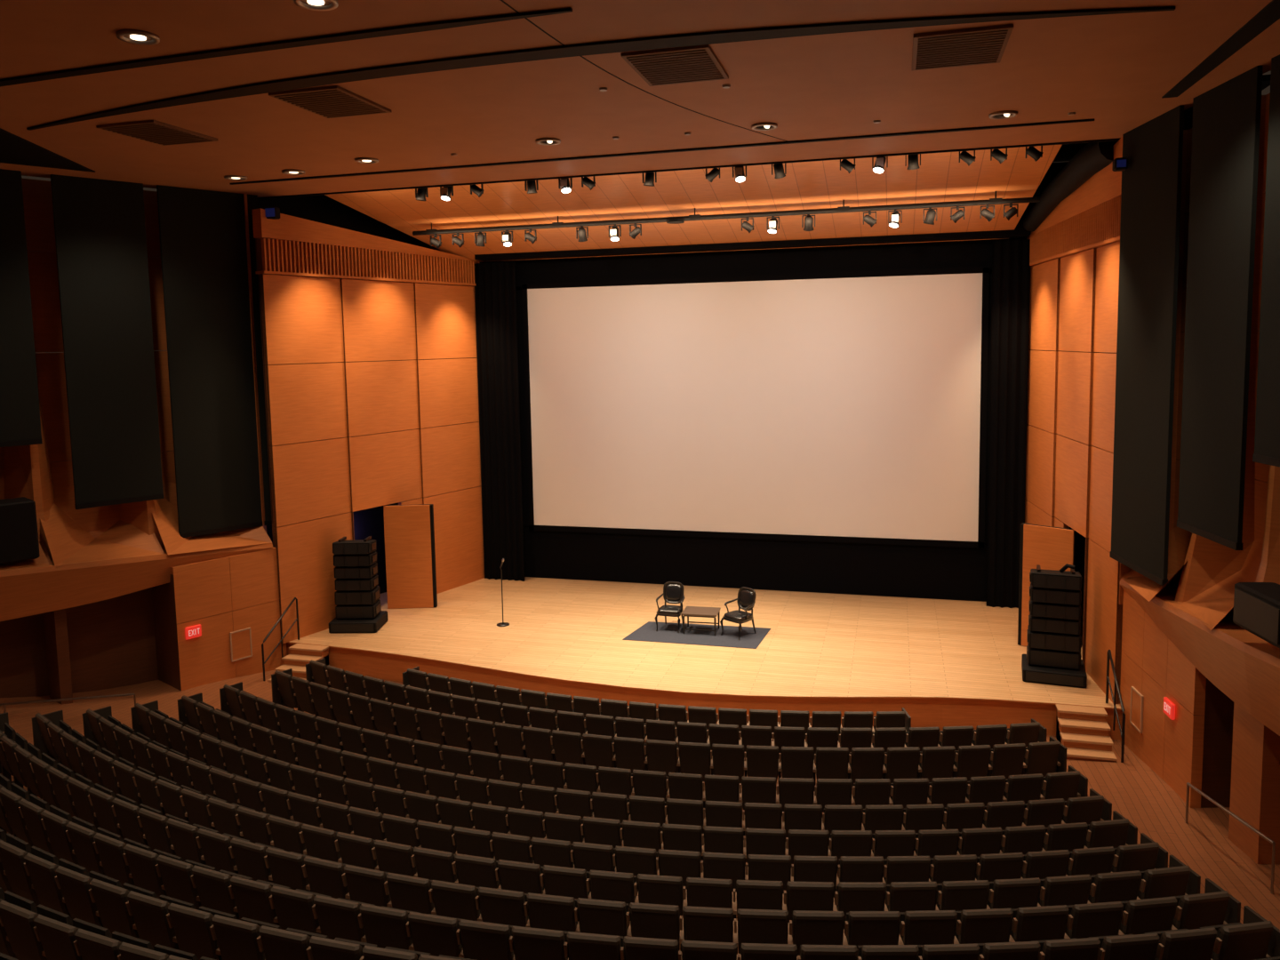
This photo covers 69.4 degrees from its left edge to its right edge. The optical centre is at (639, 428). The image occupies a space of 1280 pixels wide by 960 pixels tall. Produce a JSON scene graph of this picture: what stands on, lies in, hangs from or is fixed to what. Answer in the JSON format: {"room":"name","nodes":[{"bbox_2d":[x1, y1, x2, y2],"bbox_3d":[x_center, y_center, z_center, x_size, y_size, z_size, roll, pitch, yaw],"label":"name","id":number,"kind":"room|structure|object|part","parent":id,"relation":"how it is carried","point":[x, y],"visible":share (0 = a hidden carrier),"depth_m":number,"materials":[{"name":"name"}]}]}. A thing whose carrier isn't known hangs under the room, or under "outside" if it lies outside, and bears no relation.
{"room":"auditorium","nodes":[
{"label":"auditorium","id":0,"kind":"room"},
{"bbox_2d":[0,178,271,569],"bbox_3d":[-10.892,-0.835,18.593,1.620,8.200,6.370,4,7,44],"label":"wall","id":1,"kind":"structure","parent":0,"point":[42,474],"depth_m":18.70,"materials":[{"name":"brown wood"}]},
{"bbox_2d":[0,496,39,564],"bbox_3d":[-12.055,1.935,17.116,0.700,1.100,1.400,4,7,43],"label":"box","id":2,"kind":"object","parent":1,"relation":"on","point":[19,534],"visible":1,"depth_m":17.17,"materials":[{"name":"black paint"}]},
{"bbox_2d":[156,184,271,537],"bbox_3d":[-9.166,-1.416,20.136,0.090,7.388,2.081,4,7,44],"label":"acoustic panel","id":3,"kind":"object","parent":1,"relation":"attached to","point":[203,235],"visible":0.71,"depth_m":20.01,"materials":[{"name":"fabric"}]},
{"bbox_2d":[0,547,286,704],"bbox_3d":[-15.651,1.218,11.498,3.740,11.000,23.448,2,6,30],"label":"wall","id":4,"kind":"structure","parent":0,"point":[136,637],"depth_m":19.43,"materials":[{"name":"brown wood"}]},
{"bbox_2d":[0,543,272,621],"bbox_3d":[-11.342,2.897,18.275,1.500,1.244,7.831,4,7,44],"label":"wall ledge","id":5,"kind":"object","parent":4,"relation":"attached to","point":[31,590],"visible":0.67,"depth_m":17.93,"materials":[{"name":"brown wood"}]},
{"bbox_2d":[184,624,201,639],"bbox_3d":[-9.362,4.267,19.383,0.055,0.250,0.320,3,7,39],"label":"exit sign","id":6,"kind":"object","parent":4,"relation":"attached to","point":[194,631],"visible":1,"depth_m":19.36,"materials":[{"name":"red plastic"}]},
{"bbox_2d":[229,627,252,662],"bbox_3d":[-8.714,4.722,20.196,0.030,0.650,0.470,3,7,40],"label":"access panel","id":7,"kind":"object","parent":4,"relation":"attached to","point":[241,647],"visible":1,"depth_m":20.19,"materials":[{"name":"brown wood"}]},
{"bbox_2d":[257,194,442,593],"bbox_3d":[-7.483,-0.877,23.982,0.100,10.840,7.118,2,6,32],"label":"wall","id":8,"kind":"structure","parent":0,"point":[322,208],"depth_m":24.04,"materials":[{"name":"black paint"}]},
{"bbox_2d":[252,208,484,643],"bbox_3d":[-6.380,-0.248,23.378,0.300,9.680,6.831,2,6,33],"label":"wall","id":9,"kind":"structure","parent":0,"point":[370,355],"depth_m":22.43,"materials":[{"name":"brown wood"}]},
{"bbox_2d":[263,206,279,219],"bbox_3d":[-8.045,-4.702,20.195,0.300,0.250,0.215,0,6,15],"label":"wall monitor","id":10,"kind":"object","parent":9,"relation":"attached to","point":[273,212],"visible":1,"depth_m":20.10,"materials":[{"name":"black paint"}]},
{"bbox_2d":[383,504,437,608],"bbox_3d":[-5.836,3.252,23.548,1.224,2.640,0.230,-1,5,-2],"label":"door","id":11,"kind":"structure","parent":9,"relation":"in","point":[409,530],"depth_m":23.44,"materials":[{"name":"brown wood"}]},
{"bbox_2d":[474,261,524,581],"bbox_3d":[-3.924,-0.133,25.818,1.230,8.890,0.103,0,6,15],"label":"stage curtain","id":12,"kind":"object","parent":9,"relation":"attached to","point":[495,293],"visible":0.99,"depth_m":25.80,"materials":[{"name":"black fabric"}]},
{"bbox_2d":[324,144,1061,262],"bbox_3d":[0.919,-5.003,21.476,15.600,1.340,5.150,0,6,15],"label":"ceiling","id":13,"kind":"structure","parent":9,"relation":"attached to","point":[940,177],"depth_m":20.77,"materials":[{"name":"brown wood"}]},
{"bbox_2d":[412,191,1039,248],"bbox_3d":[1.318,-4.668,20.956,14.350,0.646,0.400,0,6,15],"label":"stage lights","id":14,"kind":"object","parent":13,"relation":"hanging from","point":[507,236],"visible":1,"depth_m":20.60,"materials":[{"name":"black paint"}]},
{"bbox_2d":[599,87,607,91],"bbox_3d":[-0.493,-4.548,12.402,0.120,0.030,0.114,0,6,15],"label":"ceiling sensor","id":15,"kind":"object","parent":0,"point":[602,89],"depth_m":12.37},
{"bbox_2d":[0,0,1279,199],"bbox_3d":[-4.000,-4.437,7.577,29.000,0.830,23.260,0,6,15],"label":"ceiling","id":16,"kind":"structure","parent":0,"point":[1115,70],"depth_m":12.27,"materials":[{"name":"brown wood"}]},
{"bbox_2d":[0,168,42,447],"bbox_3d":[-12.185,-2.192,16.928,0.090,5.138,1.789,4,7,43],"label":"banner","id":17,"kind":"object","parent":16,"relation":"hanging from","point":[20,411],"visible":1,"depth_m":17.36,"materials":[{"name":"fabric"}]},
{"bbox_2d":[50,174,163,509],"bbox_3d":[-10.653,-1.695,18.570,0.090,6.488,1.624,4,7,44],"label":"acoustic panel","id":18,"kind":"object","parent":16,"relation":"hanging from","point":[100,225],"visible":1,"depth_m":18.51,"materials":[{"name":"fabric"}]},
{"bbox_2d":[116,29,159,45],"bbox_3d":[-5.429,-4.232,10.002,0.420,0.035,0.420,0,6,15],"label":"recessed light","id":19,"kind":"object","parent":16,"relation":"in","point":[135,36],"visible":1,"depth_m":9.98,"materials":[{"name":"metal"}]},
{"bbox_2d":[96,120,217,145],"bbox_3d":[-7.504,-4.601,14.436,1.050,0.050,1.350,0,6,15],"label":"ceiling air vent","id":20,"kind":"object","parent":16,"relation":"in","point":[151,131],"depth_m":14.29,"materials":[{"name":"brown metal"}]},
{"bbox_2d":[224,175,247,180],"bbox_3d":[-7.997,-4.959,18.288,0.420,0.035,0.420,0,6,15],"label":"recessed light","id":21,"kind":"object","parent":16,"relation":"in","point":[227,177],"visible":1,"depth_m":18.24,"materials":[{"name":"metal"}]},
{"bbox_2d":[281,168,305,175],"bbox_3d":[-6.674,-4.939,17.821,0.420,0.035,0.420,0,6,15],"label":"recessed light","id":22,"kind":"object","parent":16,"relation":"in","point":[291,172],"visible":1,"depth_m":17.78,"materials":[{"name":"metal"}]},
{"bbox_2d":[293,0,338,10],"bbox_3d":[-3.178,-4.185,9.063,0.420,0.035,0.420,0,6,15],"label":"recessed light","id":23,"kind":"object","parent":16,"relation":"in","point":[309,4],"visible":1,"depth_m":9.12,"materials":[{"name":"metal"}]},
{"bbox_2d":[268,85,391,118],"bbox_3d":[-4.267,-4.508,12.822,1.050,0.050,1.350,0,6,15],"label":"ceiling air vent","id":24,"kind":"object","parent":16,"relation":"in","point":[334,101],"depth_m":12.68,"materials":[{"name":"brown metal"}]},
{"bbox_2d":[354,157,378,163],"bbox_3d":[-4.974,-4.878,16.837,0.420,0.035,0.420,0,6,15],"label":"recessed light","id":25,"kind":"object","parent":16,"relation":"in","point":[362,160],"visible":1,"depth_m":16.78,"materials":[{"name":"metal"}]},
{"bbox_2d":[536,137,560,144],"bbox_3d":[-1.541,-4.814,15.520,0.420,0.089,0.420,0,6,15],"label":"recessed light","id":26,"kind":"object","parent":16,"relation":"in","point":[542,140],"visible":1,"depth_m":15.45,"materials":[{"name":"metal"}]},
{"bbox_2d":[0,0,1175,184],"bbox_3d":[-3.161,-4.611,13.598,19.420,0.031,7.695,0,6,15],"label":"ceiling slots","id":27,"kind":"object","parent":16,"relation":"attached to","point":[722,36],"depth_m":10.75,"materials":[{"name":"black"}]},
{"bbox_2d":[620,44,728,86],"bbox_3d":[0.460,-4.463,11.418,1.050,0.050,1.350,0,6,15],"label":"ceiling air vent","id":28,"kind":"object","parent":16,"relation":"in","point":[694,63],"depth_m":11.27,"materials":[{"name":"brown metal"}]},
{"bbox_2d":[721,83,730,88],"bbox_3d":[1.156,-4.574,12.361,0.120,0.030,0.114,0,6,15],"label":"ceiling sensor","id":29,"kind":"object","parent":16,"relation":"attached to","point":[725,86],"depth_m":12.33,"materials":[{"name":"plastic"}]},
{"bbox_2d":[415,145,1043,200],"bbox_3d":[1.211,-5.072,18.362,12.595,0.436,0.400,0,6,15],"label":"rig","id":30,"kind":"object","parent":16,"relation":"hanging from","point":[564,184],"visible":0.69,"depth_m":18.07,"materials":[{"name":"black paint"}]},
{"bbox_2d":[751,122,777,130],"bbox_3d":[1.982,-4.802,14.716,0.420,0.089,0.420,0,6,15],"label":"recessed light","id":31,"kind":"object","parent":16,"relation":"in","point":[760,126],"visible":1,"depth_m":14.65,"materials":[{"name":"metal"}]},
{"bbox_2d":[911,24,1013,71],"bbox_3d":[3.766,-4.476,10.921,1.050,0.050,1.350,0,6,15],"label":"ceiling air vent","id":32,"kind":"object","parent":16,"relation":"in","point":[984,44],"depth_m":10.77,"materials":[{"name":"brown metal"}]},
{"bbox_2d":[988,110,1017,119],"bbox_3d":[5.592,-4.822,14.228,0.420,0.089,0.420,0,6,15],"label":"recessed light","id":33,"kind":"object","parent":16,"relation":"in","point":[1006,114],"visible":1,"depth_m":14.17,"materials":[{"name":"metal"}]},
{"bbox_2d":[1176,65,1263,550],"bbox_3d":[8.096,-1.587,12.980,0.090,6.338,1.618,-1,5,5],"label":"acoustic panel","id":34,"kind":"object","parent":16,"relation":"hanging from","point":[1226,125],"visible":1,"depth_m":12.84,"materials":[{"name":"fabric"}]},
{"bbox_2d":[1252,54,1279,467],"bbox_3d":[7.928,-2.025,10.983,0.090,5.088,1.683,-1,5,4],"label":"banner","id":35,"kind":"object","parent":16,"relation":"hanging from","point":[1267,440],"visible":1,"depth_m":11.63,"materials":[{"name":"fabric"}]},
{"bbox_2d":[0,670,1279,953],"bbox_3d":[-3.556,4.344,8.494,27.500,4.500,23.600,0,6,15],"label":"floor","id":36,"kind":"structure","parent":0,"point":[1134,790],"depth_m":14.20,"materials":[{"name":"brown wood"}]},
{"bbox_2d":[0,693,135,712],"bbox_3d":[-10.664,5.362,17.150,2.454,0.722,0.044,-2,5,-10],"label":"handrail","id":37,"kind":"object","parent":36,"relation":"on","point":[4,705],"visible":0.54,"depth_m":17.12,"materials":[{"name":"wood"}]},
{"bbox_2d":[261,597,299,680],"bbox_3d":[-7.984,4.710,20.563,0.044,1.650,1.294,0,6,15],"label":"stair railing","id":38,"kind":"object","parent":36,"relation":"on","point":[294,598],"visible":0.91,"depth_m":20.56,"materials":[{"name":"metal"}]},
{"bbox_2d":[267,643,329,681],"bbox_3d":[-7.503,5.270,20.368,0.840,0.692,1.065,0,6,15],"label":"steps","id":39,"kind":"structure","parent":36,"relation":"on","point":[301,654],"depth_m":20.48,"materials":[{"name":"brown wood"}]},
{"bbox_2d":[0,658,1279,959],"bbox_3d":[-2.050,4.788,11.502,17.648,2.904,11.983,0,6,15],"label":"seating","id":40,"kind":"object","parent":36,"relation":"on","point":[435,817],"visible":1,"depth_m":11.17,"materials":[{"name":"black fabric"}]},
{"bbox_2d":[286,576,1121,740],"bbox_3d":[1.176,5.050,21.559,18.900,0.800,7.750,0,6,15],"label":"stage platform","id":41,"kind":"object","parent":36,"relation":"on","point":[947,662],"visible":0.62,"depth_m":19.98,"materials":[{"name":"brown wood"}]},
{"bbox_2d":[328,536,388,633],"bbox_3d":[-6.721,3.668,21.957,1.120,2.160,0.960,-1,5,1],"label":"stack","id":42,"kind":"object","parent":41,"relation":"on","point":[357,594],"visible":1,"depth_m":21.66,"materials":[{"name":"black paint"}]},
{"bbox_2d":[496,558,509,626],"bbox_3d":[-3.279,3.868,21.959,0.300,1.639,0.300,0,6,15],"label":"microphone stand","id":43,"kind":"object","parent":41,"relation":"on","point":[500,624],"visible":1,"depth_m":21.95,"materials":[{"name":"metal"}]},
{"bbox_2d":[622,621,770,648],"bbox_3d":[1.315,4.684,21.073,3.140,0.011,1.500,0,6,15],"label":"area rug","id":44,"kind":"object","parent":41,"relation":"on","point":[666,633],"visible":1,"depth_m":20.96,"materials":[{"name":"fabric"}]},
{"bbox_2d":[654,581,684,632],"bbox_3d":[0.715,4.142,21.477,0.652,1.034,0.667,1,6,17],"label":"armchair","id":45,"kind":"object","parent":44,"relation":"on","point":[673,591],"visible":0.98,"depth_m":21.61,"materials":[{"name":"black leather"}]},
{"bbox_2d":[657,605,681,614],"bbox_3d":[0.707,4.192,21.453,0.533,0.075,0.504,1,6,17],"label":"seat cushion","id":46,"kind":"object","parent":45,"relation":"on","point":[664,609],"depth_m":21.30,"materials":[{"name":"black leather"}]},
{"bbox_3d":[0.709,4.260,21.459,0.572,0.060,0.540,1,6,17],"label":"seat rail","id":47,"kind":"part","parent":45,"relation":"part of","materials":[{"name":"black leather"}]},
{"bbox_3d":[0.787,3.854,21.696,0.506,0.505,0.153,1,6,17],"label":"frame","id":48,"kind":"part","parent":45,"relation":"part of","materials":[{"name":"black leather"}]},
{"bbox_2d":[681,606,720,635],"bbox_3d":[1.409,4.417,21.219,0.800,0.488,0.620,0,5,13],"label":"side table","id":49,"kind":"object","parent":44,"relation":"on","point":[688,612],"visible":1,"depth_m":21.07,"materials":[{"name":"brown wood"}]},
{"bbox_2d":[720,586,756,639],"bbox_3d":[2.246,4.166,20.917,0.667,1.034,0.652,-6,7,-42],"label":"armchair","id":50,"kind":"object","parent":44,"relation":"on","point":[746,598],"visible":1,"depth_m":20.93,"materials":[{"name":"black leather"}]},
{"bbox_3d":[2.226,4.284,20.907,0.540,0.060,0.572,-6,7,-42],"label":"seat rail","id":51,"kind":"part","parent":50,"relation":"part of","materials":[{"name":"black paint"}]},
{"bbox_2d":[724,609,751,620],"bbox_3d":[2.225,4.216,20.901,0.504,0.075,0.533,-6,7,-42],"label":"seat cushion","id":52,"kind":"object","parent":50,"relation":"on","point":[734,615],"depth_m":20.79,"materials":[{"name":"black leather"}]},
{"bbox_3d":[2.430,3.884,21.065,0.153,0.505,0.506,-6,7,-42],"label":"frame","id":53,"kind":"part","parent":50,"relation":"part of","materials":[{"name":"black leather"}]},
{"bbox_2d":[483,237,1033,601],"bbox_3d":[2.553,-0.246,24.436,14.650,9.140,0.160,0,6,15],"label":"projection screen","id":54,"kind":"object","parent":41,"relation":"on","point":[816,420],"visible":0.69,"depth_m":24.21,"materials":[{"name":"white fabric"}]},
{"bbox_2d":[1021,563,1087,687],"bbox_3d":[8.041,3.714,17.939,1.120,2.286,0.960,1,6,21],"label":"stack","id":55,"kind":"object","parent":41,"relation":"on","point":[1053,656],"visible":1,"depth_m":17.66,"materials":[{"name":"black paint"}]},
{"bbox_2d":[1055,704,1116,761],"bbox_3d":[7.778,5.388,16.162,0.800,0.692,1.065,0,6,15],"label":"steps","id":56,"kind":"structure","parent":36,"relation":"on","point":[1084,731],"depth_m":16.13,"materials":[{"name":"brown wood"}]},
{"bbox_2d":[1105,649,1125,762],"bbox_3d":[8.271,4.835,16.089,0.044,1.650,1.294,0,6,15],"label":"stair railing","id":57,"kind":"object","parent":36,"relation":"on","point":[1108,655],"visible":0.94,"depth_m":16.08,"materials":[{"name":"metal"}]},
{"bbox_2d":[1184,782,1276,894],"bbox_3d":[7.796,5.397,12.290,0.044,0.992,2.164,0,5,6],"label":"handrail","id":58,"kind":"object","parent":36,"relation":"on","point":[1188,784],"visible":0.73,"depth_m":11.91,"materials":[{"name":"metal"}]},
{"bbox_2d":[443,161,1079,571],"bbox_3d":[2.474,-0.450,24.803,20.000,12.000,0.100,0,6,15],"label":"wall","id":59,"kind":"structure","parent":0,"point":[1054,168],"depth_m":22.23,"materials":[{"name":"black paint"}]},
{"bbox_2d":[1067,112,1075,115],"bbox_3d":[6.657,-4.850,14.254,0.120,0.030,0.114,0,6,15],"label":"ceiling sensor","id":60,"kind":"object","parent":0,"point":[1070,113],"depth_m":14.22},
{"bbox_2d":[1024,136,1122,703],"bbox_3d":[8.998,-0.352,19.268,0.300,10.100,6.252,0,5,8],"label":"wall","id":61,"kind":"structure","parent":0,"point":[1074,252],"depth_m":18.30,"materials":[{"name":"brown wood"}]},
{"bbox_2d":[474,222,1031,261],"bbox_3d":[2.350,-4.704,23.481,14.000,0.300,0.600,0,6,15],"label":"trim","id":62,"kind":"structure","parent":61,"relation":"attached to","point":[1019,231],"depth_m":23.04,"materials":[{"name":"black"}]},
{"bbox_2d":[986,239,1030,607],"bbox_3d":[8.869,-0.034,22.292,0.830,8.890,0.094,0,6,15],"label":"stage curtain","id":63,"kind":"object","parent":61,"relation":"attached to","point":[1010,258],"visible":0.96,"depth_m":22.28,"materials":[{"name":"black fabric"}]},
{"bbox_2d":[1017,522,1076,646],"bbox_3d":[8.592,3.370,19.506,0.230,2.640,1.101,-6,7,-44],"label":"door","id":64,"kind":"structure","parent":61,"relation":"in","point":[1051,548],"depth_m":19.47,"materials":[{"name":"brown wood"}]},
{"bbox_2d":[1023,140,1118,231],"bbox_3d":[8.655,-4.947,18.936,0.667,1.275,5.035,-1,5,5],"label":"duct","id":65,"kind":"object","parent":61,"relation":"attached to","point":[1092,157],"visible":0.76,"depth_m":17.90,"materials":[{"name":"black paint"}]},
{"bbox_2d":[1112,157,1127,171],"bbox_3d":[8.128,-4.469,15.650,0.200,0.200,0.215,0,6,15],"label":"wall monitor","id":66,"kind":"object","parent":61,"relation":"attached to","point":[1121,164],"visible":1,"depth_m":15.56,"materials":[{"name":"black paint"}]},
{"bbox_2d":[1078,106,1192,608],"bbox_3d":[10.286,-0.743,19.116,0.100,10.840,6.782,0,5,9],"label":"wall","id":67,"kind":"structure","parent":0,"point":[1188,113],"depth_m":22.43,"materials":[{"name":"black paint"}]},
{"bbox_2d":[1119,93,1279,651],"bbox_3d":[8.513,-0.681,13.199,1.420,8.200,5.963,-1,5,5],"label":"wall","id":68,"kind":"structure","parent":0,"point":[1206,572],"depth_m":13.83,"materials":[{"name":"brown wood"}]},
{"bbox_2d":[1109,104,1183,585],"bbox_3d":[8.291,-1.280,15.202,0.090,7.368,1.973,-1,5,5],"label":"banner","id":69,"kind":"object","parent":68,"relation":"attached to","point":[1151,181],"visible":1,"depth_m":15.03,"materials":[{"name":"fabric"}]},
{"bbox_2d":[1232,582,1279,648],"bbox_3d":[7.768,2.275,11.259,0.525,0.550,1.100,-1,5,5],"label":"box","id":70,"kind":"object","parent":68,"relation":"attached to","point":[1256,604],"visible":1,"depth_m":11.29,"materials":[{"name":"black paint"}]},
{"bbox_2d":[1120,589,1279,863],"bbox_3d":[8.134,1.439,4.540,1.772,11.000,23.334,0,5,6],"label":"wall","id":71,"kind":"structure","parent":0,"point":[1212,744],"depth_m":13.77,"materials":[{"name":"brown wood"}]},
{"bbox_2d":[1129,686,1143,733],"bbox_3d":[8.486,4.803,15.792,0.030,0.650,0.470,0,5,8],"label":"access panel","id":72,"kind":"object","parent":71,"relation":"attached to","point":[1136,718],"visible":1,"depth_m":15.76,"materials":[{"name":"brown wood"}]},
{"bbox_2d":[1163,696,1175,719],"bbox_3d":[8.245,4.364,14.409,0.055,0.250,0.320,0,5,8],"label":"exit sign","id":73,"kind":"object","parent":71,"relation":"attached to","point":[1169,708],"visible":1,"depth_m":14.34,"materials":[{"name":"red plastic"}]},
{"bbox_2d":[1119,577,1279,735],"bbox_3d":[8.420,3.055,12.765,1.300,1.244,7.306,-1,5,5],"label":"parapet","id":74,"kind":"object","parent":71,"relation":"attached to","point":[1244,668],"visible":0.69,"depth_m":12.40,"materials":[{"name":"brown wood"}]}
]}

